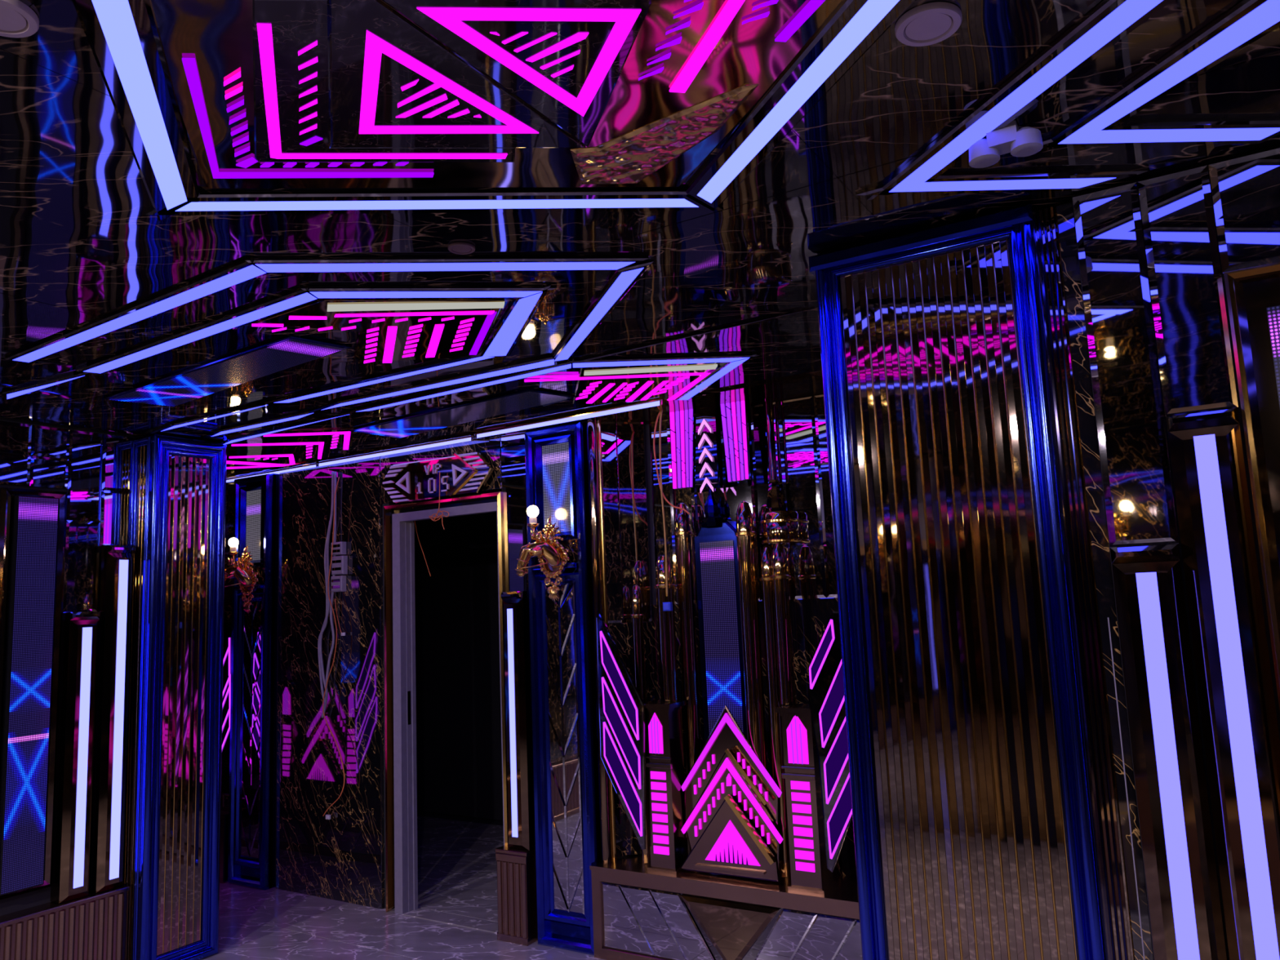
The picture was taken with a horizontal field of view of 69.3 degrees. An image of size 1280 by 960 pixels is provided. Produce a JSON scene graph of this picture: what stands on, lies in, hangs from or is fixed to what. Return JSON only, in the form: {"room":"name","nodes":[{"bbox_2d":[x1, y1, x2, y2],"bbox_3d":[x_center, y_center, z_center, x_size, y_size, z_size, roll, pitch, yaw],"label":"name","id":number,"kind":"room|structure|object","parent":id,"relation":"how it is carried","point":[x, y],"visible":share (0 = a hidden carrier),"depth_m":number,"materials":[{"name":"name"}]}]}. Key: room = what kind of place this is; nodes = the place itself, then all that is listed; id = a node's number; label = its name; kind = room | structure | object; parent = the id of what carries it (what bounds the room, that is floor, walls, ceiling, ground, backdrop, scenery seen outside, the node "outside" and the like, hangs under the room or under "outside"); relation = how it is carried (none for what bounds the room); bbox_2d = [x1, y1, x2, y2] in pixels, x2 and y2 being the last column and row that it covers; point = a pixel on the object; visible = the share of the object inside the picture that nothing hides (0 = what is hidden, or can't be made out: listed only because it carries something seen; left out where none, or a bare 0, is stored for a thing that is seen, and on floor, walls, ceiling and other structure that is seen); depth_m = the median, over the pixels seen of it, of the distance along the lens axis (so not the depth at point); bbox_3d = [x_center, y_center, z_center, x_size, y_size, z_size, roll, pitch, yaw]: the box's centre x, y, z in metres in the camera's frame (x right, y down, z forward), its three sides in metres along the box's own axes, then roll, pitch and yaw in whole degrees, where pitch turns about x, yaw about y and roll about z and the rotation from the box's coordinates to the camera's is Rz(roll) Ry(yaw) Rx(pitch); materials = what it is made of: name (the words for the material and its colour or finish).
{"room":"entertainment venue","nodes":[
{"label":"entertainment venue","id":0,"kind":"room"},
{"bbox_2d":[0,419,137,915],"bbox_3d":[-3.496,0.858,2.856,0.167,2.530,4.500,-7,-9,31],"label":"wall","id":1,"kind":"structure","parent":0,"point":[94,468],"depth_m":4.29,"materials":[{"name":"black stone"}]},
{"bbox_2d":[0,487,66,899],"bbox_3d":[-2.660,0.897,4.014,0.078,1.724,0.272,-7,-9,31],"label":"led screen","id":2,"kind":"object","parent":1,"relation":"attached to","point":[33,522],"visible":1,"depth_m":4.00,"materials":[{"name":"blue glass"}]},
{"bbox_2d":[50,611,100,903],"bbox_3d":[-2.524,1.222,4.153,0.099,1.248,0.132,-7,-9,31],"label":"light bar","id":3,"kind":"object","parent":1,"relation":"attached to","point":[80,634],"visible":0.98,"depth_m":4.12,"materials":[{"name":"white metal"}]},
{"bbox_2d":[90,545,135,893],"bbox_3d":[-2.448,1.083,4.305,0.099,1.556,0.132,-7,-9,31],"label":"light bar","id":4,"kind":"object","parent":1,"relation":"attached to","point":[115,605],"visible":0.98,"depth_m":4.27,"materials":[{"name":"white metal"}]},
{"bbox_2d":[200,810,604,959],"bbox_3d":[-0.695,2.050,2.643,8.759,0.120,7.500,-7,-9,31],"label":"floor","id":5,"kind":"structure","parent":0,"point":[457,869],"depth_m":4.90,"materials":[{"name":"stone"}]},
{"bbox_2d":[0,884,129,959],"bbox_3d":[-2.792,1.992,3.550,0.109,0.405,1.615,-7,-9,31],"label":"wainscoting","id":6,"kind":"structure","parent":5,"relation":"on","point":[94,926],"depth_m":4.01,"materials":[{"name":"brown wood"}]},
{"bbox_2d":[125,434,226,959],"bbox_3d":[-2.265,1.038,4.511,0.205,2.500,0.395,-7,-9,31],"label":"pillar","id":7,"kind":"structure","parent":5,"relation":"on","point":[178,512],"depth_m":4.45,"materials":[{"name":"blue metal"}]},
{"bbox_2d":[227,473,279,890],"bbox_3d":[-2.403,1.209,5.738,0.348,2.490,0.094,-7,-9,31],"label":"mirror","id":8,"kind":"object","parent":5,"relation":"on","point":[254,649],"depth_m":5.70,"materials":[{"name":"mirror"}]},
{"bbox_2d":[224,537,259,613],"bbox_3d":[-2.474,0.587,5.698,0.214,0.474,0.220,-7,-9,31],"label":"lamp","id":9,"kind":"object","parent":8,"relation":"attached to","point":[247,577],"visible":0.85,"depth_m":5.70,"materials":[{"name":"gold metal"}]},
{"bbox_2d":[230,546,236,551],"bbox_3d":[-2.533,0.435,5.766,0.037,0.036,0.037,-7,-9,31],"label":"socket","id":10,"kind":"object","parent":9,"relation":"attached to","point":[232,548],"depth_m":5.75,"materials":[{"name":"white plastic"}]},
{"bbox_2d":[495,845,537,946],"bbox_3d":[-0.600,2.015,4.505,0.195,0.424,0.097,-7,-9,31],"label":"pedestal","id":11,"kind":"object","parent":5,"relation":"on","point":[516,868],"visible":0.98,"depth_m":4.46,"materials":[{"name":"brown wood"}]},
{"bbox_2d":[524,422,600,955],"bbox_3d":[-0.380,0.963,4.504,0.348,2.490,0.094,-7,-9,31],"label":"column","id":12,"kind":"structure","parent":5,"relation":"on","point":[566,776],"depth_m":4.47,"materials":[{"name":"blue metal"}]},
{"bbox_2d":[515,505,570,601],"bbox_3d":[-0.465,0.351,4.471,0.214,0.474,0.220,-7,-9,31],"label":"lamp","id":13,"kind":"object","parent":12,"relation":"attached to","point":[553,555],"visible":1,"depth_m":4.46,"materials":[{"name":"gold metal"}]},
{"bbox_2d":[528,516,537,523],"bbox_3d":[-0.524,0.200,4.540,0.037,0.036,0.037,-7,-9,31],"label":"socket","id":14,"kind":"object","parent":13,"relation":"attached to","point":[531,519],"depth_m":4.53,"materials":[{"name":"white plastic"}]},
{"bbox_2d":[589,853,862,959],"bbox_3d":[0.603,1.900,3.918,1.753,0.402,0.313,-7,-9,31],"label":"pedestal","id":15,"kind":"object","parent":5,"relation":"on","point":[639,913],"visible":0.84,"depth_m":3.93,"materials":[{"name":"grey stone"}]},
{"bbox_2d":[586,419,617,863],"bbox_3d":[-0.189,0.742,4.446,0.074,2.093,0.059,-7,-9,31],"label":"wall trim","id":16,"kind":"structure","parent":15,"relation":"on","point":[593,435],"depth_m":4.46,"materials":[{"name":"gold metal"}]},
{"bbox_2d":[630,584,650,862],"bbox_3d":[0.007,1.136,4.377,0.068,1.277,0.068,-7,-9,31],"label":"pipe","id":17,"kind":"object","parent":15,"relation":"on","point":[637,615],"visible":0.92,"depth_m":4.39,"materials":[{"name":"gold metal"}]},
{"bbox_2d":[644,699,688,875],"bbox_3d":[0.119,1.386,4.214,0.162,0.733,0.153,-7,-9,31],"label":"wall light","id":18,"kind":"object","parent":15,"relation":"on","point":[664,764],"visible":1,"depth_m":4.17,"materials":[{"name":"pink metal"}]},
{"bbox_2d":[596,613,645,849],"bbox_3d":[-0.084,1.143,4.264,0.246,1.053,0.020,-7,-9,31],"label":"neon wing","id":19,"kind":"object","parent":18,"relation":"attached to","point":[621,705],"visible":1,"depth_m":4.25},
{"bbox_2d":[654,554,678,701],"bbox_3d":[0.124,0.688,4.345,0.096,0.677,0.096,-7,-9,31],"label":"pipe","id":20,"kind":"object","parent":18,"relation":"on","point":[668,665],"visible":0.98,"depth_m":4.31,"materials":[{"name":"gold metal"}]},
{"bbox_2d":[680,705,782,839],"bbox_3d":[0.396,1.299,4.091,0.490,0.595,0.025,-7,-9,31],"label":"gable","id":21,"kind":"object","parent":18,"relation":"attached to","point":[726,734],"visible":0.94,"depth_m":4.12,"materials":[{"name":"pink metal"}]},
{"bbox_2d":[673,502,701,852],"bbox_3d":[0.234,0.929,4.340,0.088,1.659,0.088,-7,-9,31],"label":"pipe","id":22,"kind":"object","parent":15,"relation":"on","point":[682,533],"visible":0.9,"depth_m":4.34,"materials":[{"name":"gold metal"}]},
{"bbox_2d":[694,487,747,742],"bbox_3d":[0.387,0.879,4.275,0.248,1.731,0.118,-7,-9,31],"label":"tower","id":23,"kind":"object","parent":15,"relation":"on","point":[721,648],"visible":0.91,"depth_m":4.30,"materials":[{"name":"blue metal"}]},
{"bbox_2d":[679,794,780,881],"bbox_3d":[0.366,1.530,3.996,0.473,0.340,0.044,-7,-9,31],"label":"wall light","id":24,"kind":"object","parent":15,"relation":"on","point":[730,845],"visible":1,"depth_m":3.97,"materials":[{"name":"gold metal"}]},
{"bbox_2d":[680,748,782,878],"bbox_3d":[0.397,1.443,4.038,0.487,0.530,0.042,-7,-9,31],"label":"gable","id":25,"kind":"object","parent":15,"relation":"on","point":[728,777],"visible":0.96,"depth_m":4.03,"materials":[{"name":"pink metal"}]},
{"bbox_2d":[734,501,768,772],"bbox_3d":[0.508,0.904,4.131,0.096,1.631,0.096,-7,-9,31],"label":"pipe","id":26,"kind":"object","parent":15,"relation":"on","point":[745,534],"visible":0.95,"depth_m":4.13,"materials":[{"name":"gold metal"}]},
{"bbox_2d":[759,545,791,877],"bbox_3d":[0.601,1.000,4.089,0.084,1.423,0.084,-7,-9,31],"label":"pipe","id":27,"kind":"object","parent":15,"relation":"on","point":[766,571],"visible":0.71,"depth_m":4.07,"materials":[{"name":"gold metal"}]},
{"bbox_2d":[775,703,836,894],"bbox_3d":[0.695,1.317,3.863,0.168,0.731,0.153,-7,-9,31],"label":"tower","id":28,"kind":"object","parent":15,"relation":"on","point":[810,873],"visible":0.97,"depth_m":3.81,"materials":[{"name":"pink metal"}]},
{"bbox_2d":[770,542,796,704],"bbox_3d":[0.625,0.621,4.040,0.084,0.694,0.084,-7,-9,31],"label":"pipe","id":29,"kind":"object","parent":28,"relation":"on","point":[780,576],"visible":1,"depth_m":4.01,"materials":[{"name":"gold metal"}]},
{"bbox_2d":[807,611,852,871],"bbox_3d":[0.828,1.044,3.706,0.309,1.028,0.020,-7,-9,31],"label":"neon wing","id":30,"kind":"object","parent":28,"relation":"attached to","point":[825,693],"visible":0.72,"depth_m":3.73},
{"bbox_2d":[808,203,1110,959],"bbox_3d":[0.787,0.615,2.252,0.560,2.500,0.191,-7,-9,31],"label":"pillar","id":31,"kind":"structure","parent":5,"relation":"on","point":[975,828],"depth_m":2.24,"materials":[{"name":"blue metal"}]},
{"bbox_2d":[1034,206,1134,959],"bbox_3d":[1.043,0.584,2.095,0.048,2.500,0.055,-7,-9,31],"label":"strip","id":32,"kind":"object","parent":5,"relation":"on","point":[1120,937],"visible":0.98,"depth_m":2.12,"materials":[{"name":"gold metal"}]},
{"bbox_2d":[396,488,613,820],"bbox_3d":[-0.415,1.250,6.840,5.050,2.530,0.150,-7,-9,31],"label":"wall","id":33,"kind":"structure","parent":0,"point":[459,748],"depth_m":7.37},
{"bbox_2d":[220,393,856,909],"bbox_3d":[-0.695,1.019,4.980,6.550,2.530,0.431,-7,-9,31],"label":"wall","id":34,"kind":"structure","parent":0,"point":[341,857],"depth_m":5.15,"materials":[{"name":"black stone"}]},
{"bbox_2d":[221,617,231,795],"bbox_3d":[-2.732,1.447,5.943,0.405,1.100,0.012,-7,-9,31],"label":"neon wing","id":35,"kind":"object","parent":34,"relation":"attached to","point":[227,622],"visible":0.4,"depth_m":5.88},
{"bbox_2d":[226,463,317,481],"bbox_3d":[-2.379,-0.036,5.876,1.122,0.012,0.086,-7,-9,33],"label":"light","id":36,"kind":"object","parent":34,"relation":"attached to","point":[313,465],"visible":0.5,"depth_m":5.76,"materials":[{"name":"white plastic"}]},
{"bbox_2d":[317,471,336,718],"bbox_3d":[-1.840,0.666,5.447,0.148,1.436,0.023,-7,-9,31],"label":"cable bundle","id":37,"kind":"object","parent":34,"relation":"attached to","point":[328,607],"visible":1,"depth_m":5.43,"materials":[{"name":"grey plastic"}]},
{"bbox_2d":[322,476,344,819],"bbox_3d":[-1.758,0.955,5.346,0.186,1.953,0.044,-7,-9,31],"label":"wire","id":38,"kind":"object","parent":34,"relation":"attached to","point":[327,816],"visible":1,"depth_m":5.33,"materials":[{"name":"white plastic"}]},
{"bbox_2d":[331,575,346,591],"bbox_3d":[-1.762,0.606,5.407,0.095,0.092,0.038,-7,-9,31],"label":"power adapter","id":39,"kind":"object","parent":34,"relation":"attached to","point":[338,583],"visible":1,"depth_m":5.39,"materials":[{"name":"white plastic"}]},
{"bbox_2d":[331,542,346,555],"bbox_3d":[-1.771,0.402,5.434,0.095,0.074,0.038,-7,-9,31],"label":"power adapter","id":40,"kind":"object","parent":34,"relation":"attached to","point":[339,548],"visible":1,"depth_m":5.41,"materials":[{"name":"white plastic"}]},
{"bbox_2d":[331,555,347,574],"bbox_3d":[-1.760,0.499,5.417,0.100,0.107,0.038,-7,-9,31],"label":"power adapter","id":41,"kind":"object","parent":34,"relation":"attached to","point":[339,563],"visible":1,"depth_m":5.40,"materials":[{"name":"white plastic"}]},
{"bbox_2d":[334,599,345,635],"bbox_3d":[-1.744,0.796,5.375,0.089,0.214,0.015,-8,-9,36],"label":"wire","id":42,"kind":"object","parent":34,"relation":"attached to","point":[342,633],"visible":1,"depth_m":5.38,"materials":[{"name":"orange plastic"}]},
{"bbox_2d":[316,435,473,466],"bbox_3d":[-1.425,-0.157,5.260,1.353,0.012,0.081,-7,-9,32],"label":"light","id":43,"kind":"object","parent":34,"relation":"attached to","point":[471,437],"visible":1,"depth_m":5.20,"materials":[{"name":"white plastic"}]},
{"bbox_2d":[411,502,431,576],"bbox_3d":[-1.256,0.328,5.311,0.148,0.457,0.007,-7,-9,31],"label":"wire","id":44,"kind":"object","parent":34,"relation":"hanging from","point":[411,502],"visible":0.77,"depth_m":5.30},
{"bbox_2d":[382,452,493,503],"bbox_3d":[-1.118,-0.013,5.052,0.811,0.231,0.038,-7,-9,31],"label":"room sign","id":45,"kind":"object","parent":34,"relation":"attached to","point":[468,473],"visible":1,"depth_m":5.03,"materials":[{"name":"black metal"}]},
{"bbox_2d":[429,471,448,529],"bbox_3d":[-1.077,0.112,4.972,0.147,0.315,0.015,-7,-9,31],"label":"wire","id":46,"kind":"object","parent":45,"relation":"hanging from","point":[438,510],"visible":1,"depth_m":4.97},
{"bbox_2d":[383,491,507,933],"bbox_3d":[-1.019,1.196,4.939,0.859,2.194,0.110,-7,-9,31],"label":"door frame","id":47,"kind":"structure","parent":34,"relation":"in","point":[401,644],"depth_m":5.06,"materials":[{"name":"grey metal"}]},
{"bbox_2d":[500,591,535,850],"bbox_3d":[-0.611,1.183,4.608,0.136,1.248,0.082,-7,-9,31],"label":"light bar","id":48,"kind":"object","parent":34,"relation":"attached to","point":[515,605],"visible":0.93,"depth_m":4.57,"materials":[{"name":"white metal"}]},
{"bbox_2d":[226,372,823,479],"bbox_3d":[-1.045,-0.195,5.140,5.340,0.010,0.355,-7,-9,31],"label":"ceiling light strip","id":49,"kind":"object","parent":34,"relation":"attached to","point":[811,384],"depth_m":4.30,"materials":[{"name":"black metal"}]},
{"bbox_2d":[474,398,662,438],"bbox_3d":[-0.387,-0.293,4.550,1.244,0.012,0.091,-7,-9,34],"label":"light","id":50,"kind":"object","parent":34,"relation":"attached to","point":[650,403],"visible":1,"depth_m":4.48,"materials":[{"name":"white plastic"}]},
{"bbox_2d":[760,400,801,545],"bbox_3d":[0.626,-0.037,4.230,0.180,0.661,0.180,-7,-9,31],"label":"capital","id":51,"kind":"object","parent":34,"relation":"attached to","point":[780,526],"visible":0.98,"depth_m":4.17,"materials":[{"name":"gold metal"}]},
{"bbox_2d":[0,0,1279,453],"bbox_3d":[-0.807,-0.549,2.985,8.750,0.112,7.500,-7,-9,31],"label":"ceiling","id":52,"kind":"structure","parent":0,"point":[79,246],"depth_m":2.25,"materials":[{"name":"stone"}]},
{"bbox_2d":[0,0,39,37],"bbox_3d":[-0.955,-0.691,1.376,0.104,0.010,0.104,-7,-9,31],"label":"ceiling speaker","id":53,"kind":"object","parent":52,"relation":"attached to","point":[17,20],"visible":1,"depth_m":1.39},
{"bbox_2d":[103,333,351,406],"bbox_3d":[-1.578,-0.393,3.456,1.293,0.012,0.268,-8,-9,37],"label":"screen","id":54,"kind":"object","parent":52,"relation":"attached to","point":[289,351],"visible":1,"depth_m":3.39,"materials":[{"name":"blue glass"}]},
{"bbox_2d":[1,283,556,435],"bbox_3d":[-1.444,-0.404,3.411,2.860,0.013,0.909,-7,-9,31],"label":"recessed light","id":55,"kind":"object","parent":52,"relation":"in","point":[525,300],"visible":1,"depth_m":2.93,"materials":[{"name":"blue plastic"}]},
{"bbox_2d":[222,427,354,475],"bbox_3d":[-2.003,-0.142,5.246,0.662,0.009,1.716,1,-8,-24],"label":"ceiling light panel","id":56,"kind":"object","parent":52,"relation":"attached to","point":[282,448],"visible":0.88,"depth_m":5.03,"materials":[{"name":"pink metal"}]},
{"bbox_2d":[4,255,653,439],"bbox_3d":[-1.257,-0.426,3.296,3.078,0.013,1.349,-7,-9,31],"label":"recessed light","id":57,"kind":"object","parent":52,"relation":"in","point":[628,269],"visible":1,"depth_m":2.59,"materials":[{"name":"blue plastic"}]},
{"bbox_2d":[251,298,504,363],"bbox_3d":[-0.840,-0.477,3.047,0.781,0.011,0.703,-1,-8,-8],"label":"ceiling light panel","id":58,"kind":"object","parent":52,"relation":"attached to","point":[389,330],"visible":1,"depth_m":2.92,"materials":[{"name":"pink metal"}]},
{"bbox_2d":[448,242,475,254],"bbox_3d":[-0.453,-0.587,2.349,0.068,0.006,0.068,-7,-9,31],"label":"ceiling speaker","id":59,"kind":"object","parent":52,"relation":"attached to","point":[460,248],"visible":1,"depth_m":2.34},
{"bbox_2d":[350,387,577,438],"bbox_3d":[-0.868,-0.306,4.341,1.274,0.012,0.315,-8,-10,39],"label":"ceiling panel","id":60,"kind":"object","parent":52,"relation":"attached to","point":[458,414],"visible":1,"depth_m":4.29,"materials":[{"name":"blue glass"}]},
{"bbox_2d":[71,0,915,221],"bbox_3d":[-0.300,-0.683,1.641,1.563,0.013,1.026,-2,-7,-3],"label":"recessed light","id":61,"kind":"object","parent":52,"relation":"in","point":[122,36],"visible":1,"depth_m":1.79,"materials":[{"name":"white plastic"}]},
{"bbox_2d":[150,0,844,188],"bbox_3d":[-0.260,-0.693,1.602,1.261,0.011,0.847,-2,-7,-5],"label":"ceiling light panel","id":62,"kind":"object","parent":52,"relation":"attached to","point":[269,94],"visible":1,"depth_m":1.61,"materials":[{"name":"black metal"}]},
{"bbox_2d":[220,306,814,444],"bbox_3d":[-0.673,-0.328,4.232,3.461,0.013,0.916,-7,-9,31],"label":"recessed light","id":63,"kind":"object","parent":52,"relation":"in","point":[731,362],"visible":0.96,"depth_m":3.60,"materials":[{"name":"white plastic"}]},
{"bbox_2d":[524,363,717,404],"bbox_3d":[-0.084,-0.395,3.914,0.778,0.011,0.692,-2,-7,0],"label":"ceiling light panel","id":64,"kind":"object","parent":52,"relation":"attached to","point":[628,384],"visible":0.97,"depth_m":3.83,"materials":[{"name":"pink plastic"}]},
{"bbox_2d":[658,409,672,611],"bbox_3d":[0.110,0.120,4.353,0.043,0.981,0.028,-7,-9,31],"label":"wire","id":65,"kind":"object","parent":52,"relation":"hanging from","point":[666,606],"visible":0.96,"depth_m":4.34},
{"bbox_2d":[653,410,689,514],"bbox_3d":[0.144,-0.099,4.374,0.177,0.542,0.014,-7,-9,31],"label":"wire","id":66,"kind":"object","parent":52,"relation":"hanging from","point":[658,415],"visible":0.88,"depth_m":4.41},
{"bbox_2d":[669,408,695,489],"bbox_3d":[0.210,-0.153,4.434,0.131,0.389,0.028,-7,-9,31],"label":"panel","id":67,"kind":"object","parent":52,"relation":"hanging from","point":[682,423],"visible":0.89,"depth_m":4.42,"materials":[{"name":"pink plastic"}]},
{"bbox_2d":[694,405,719,493],"bbox_3d":[0.310,-0.148,4.375,0.132,0.420,0.030,-7,-9,31],"label":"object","id":68,"kind":"structure","parent":52,"relation":"hanging from","point":[707,447],"depth_m":4.37,"materials":[{"name":"grey mirror"}]},
{"bbox_2d":[720,400,751,483],"bbox_3d":[0.442,-0.184,4.293,0.128,0.387,0.028,-7,-9,31],"label":"panel","id":69,"kind":"object","parent":52,"relation":"hanging from","point":[734,415],"visible":0.86,"depth_m":4.28,"materials":[{"name":"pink plastic"}]},
{"bbox_2d":[894,1,962,46],"bbox_3d":[0.466,-0.735,1.497,0.104,0.010,0.104,-7,-9,31],"label":"ceiling speaker","id":70,"kind":"object","parent":52,"relation":"attached to","point":[931,23],"visible":1,"depth_m":1.49},
{"bbox_2d":[968,120,1043,168],"bbox_3d":[0.728,-0.672,1.849,0.140,0.059,0.060,-7,-9,31],"label":"emergency light","id":71,"kind":"object","parent":52,"relation":"attached to","point":[1025,141],"visible":0.99,"depth_m":1.83,"materials":[{"name":"grey plastic"}]},
{"bbox_2d":[855,0,1173,199],"bbox_3d":[0.940,-0.726,1.706,0.583,0.013,1.114,0,-8,-19],"label":"chevron","id":72,"kind":"object","parent":52,"relation":"attached to","point":[1109,21],"visible":1,"depth_m":1.81,"materials":[{"name":"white plastic"}]},
{"bbox_2d":[1032,0,1279,155],"bbox_3d":[1.175,-0.754,1.564,0.494,0.013,0.987,0,-8,-18],"label":"chevron","id":73,"kind":"object","parent":52,"relation":"attached to","point":[1107,122],"visible":0.9,"depth_m":1.77,"materials":[{"name":"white plastic"}]},
{"bbox_2d":[1071,147,1279,959],"bbox_3d":[2.250,0.540,2.263,3.036,2.530,1.667,-7,-9,31],"label":"wall","id":74,"kind":"structure","parent":0,"point":[1154,255],"depth_m":2.05,"materials":[{"name":"black stone"}]},
{"bbox_2d":[1056,202,1153,959],"bbox_3d":[1.079,0.580,2.071,0.036,2.498,0.058,-7,-9,31],"label":"strip","id":75,"kind":"object","parent":74,"relation":"attached to","point":[1137,893],"visible":0.86,"depth_m":2.09,"materials":[{"name":"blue metal"}]},
{"bbox_2d":[1110,543,1226,959],"bbox_3d":[1.140,0.974,1.923,0.132,1.675,0.064,-7,-9,31],"label":"light bar","id":76,"kind":"object","parent":74,"relation":"attached to","point":[1180,864],"visible":1,"depth_m":1.95,"materials":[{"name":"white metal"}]},
{"bbox_2d":[1165,406,1279,959],"bbox_3d":[1.251,0.821,1.871,0.132,1.955,0.064,-7,-9,31],"label":"light bar","id":77,"kind":"object","parent":74,"relation":"attached to","point":[1238,715],"visible":1,"depth_m":1.91,"materials":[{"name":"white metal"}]},
{"bbox_2d":[1223,262,1279,716],"bbox_3d":[1.418,0.516,1.796,0.280,1.965,0.067,-7,-9,31],"label":"led screen","id":78,"kind":"object","parent":74,"relation":"attached to","point":[1252,295],"visible":1,"depth_m":1.92,"materials":[{"name":"black glass"}]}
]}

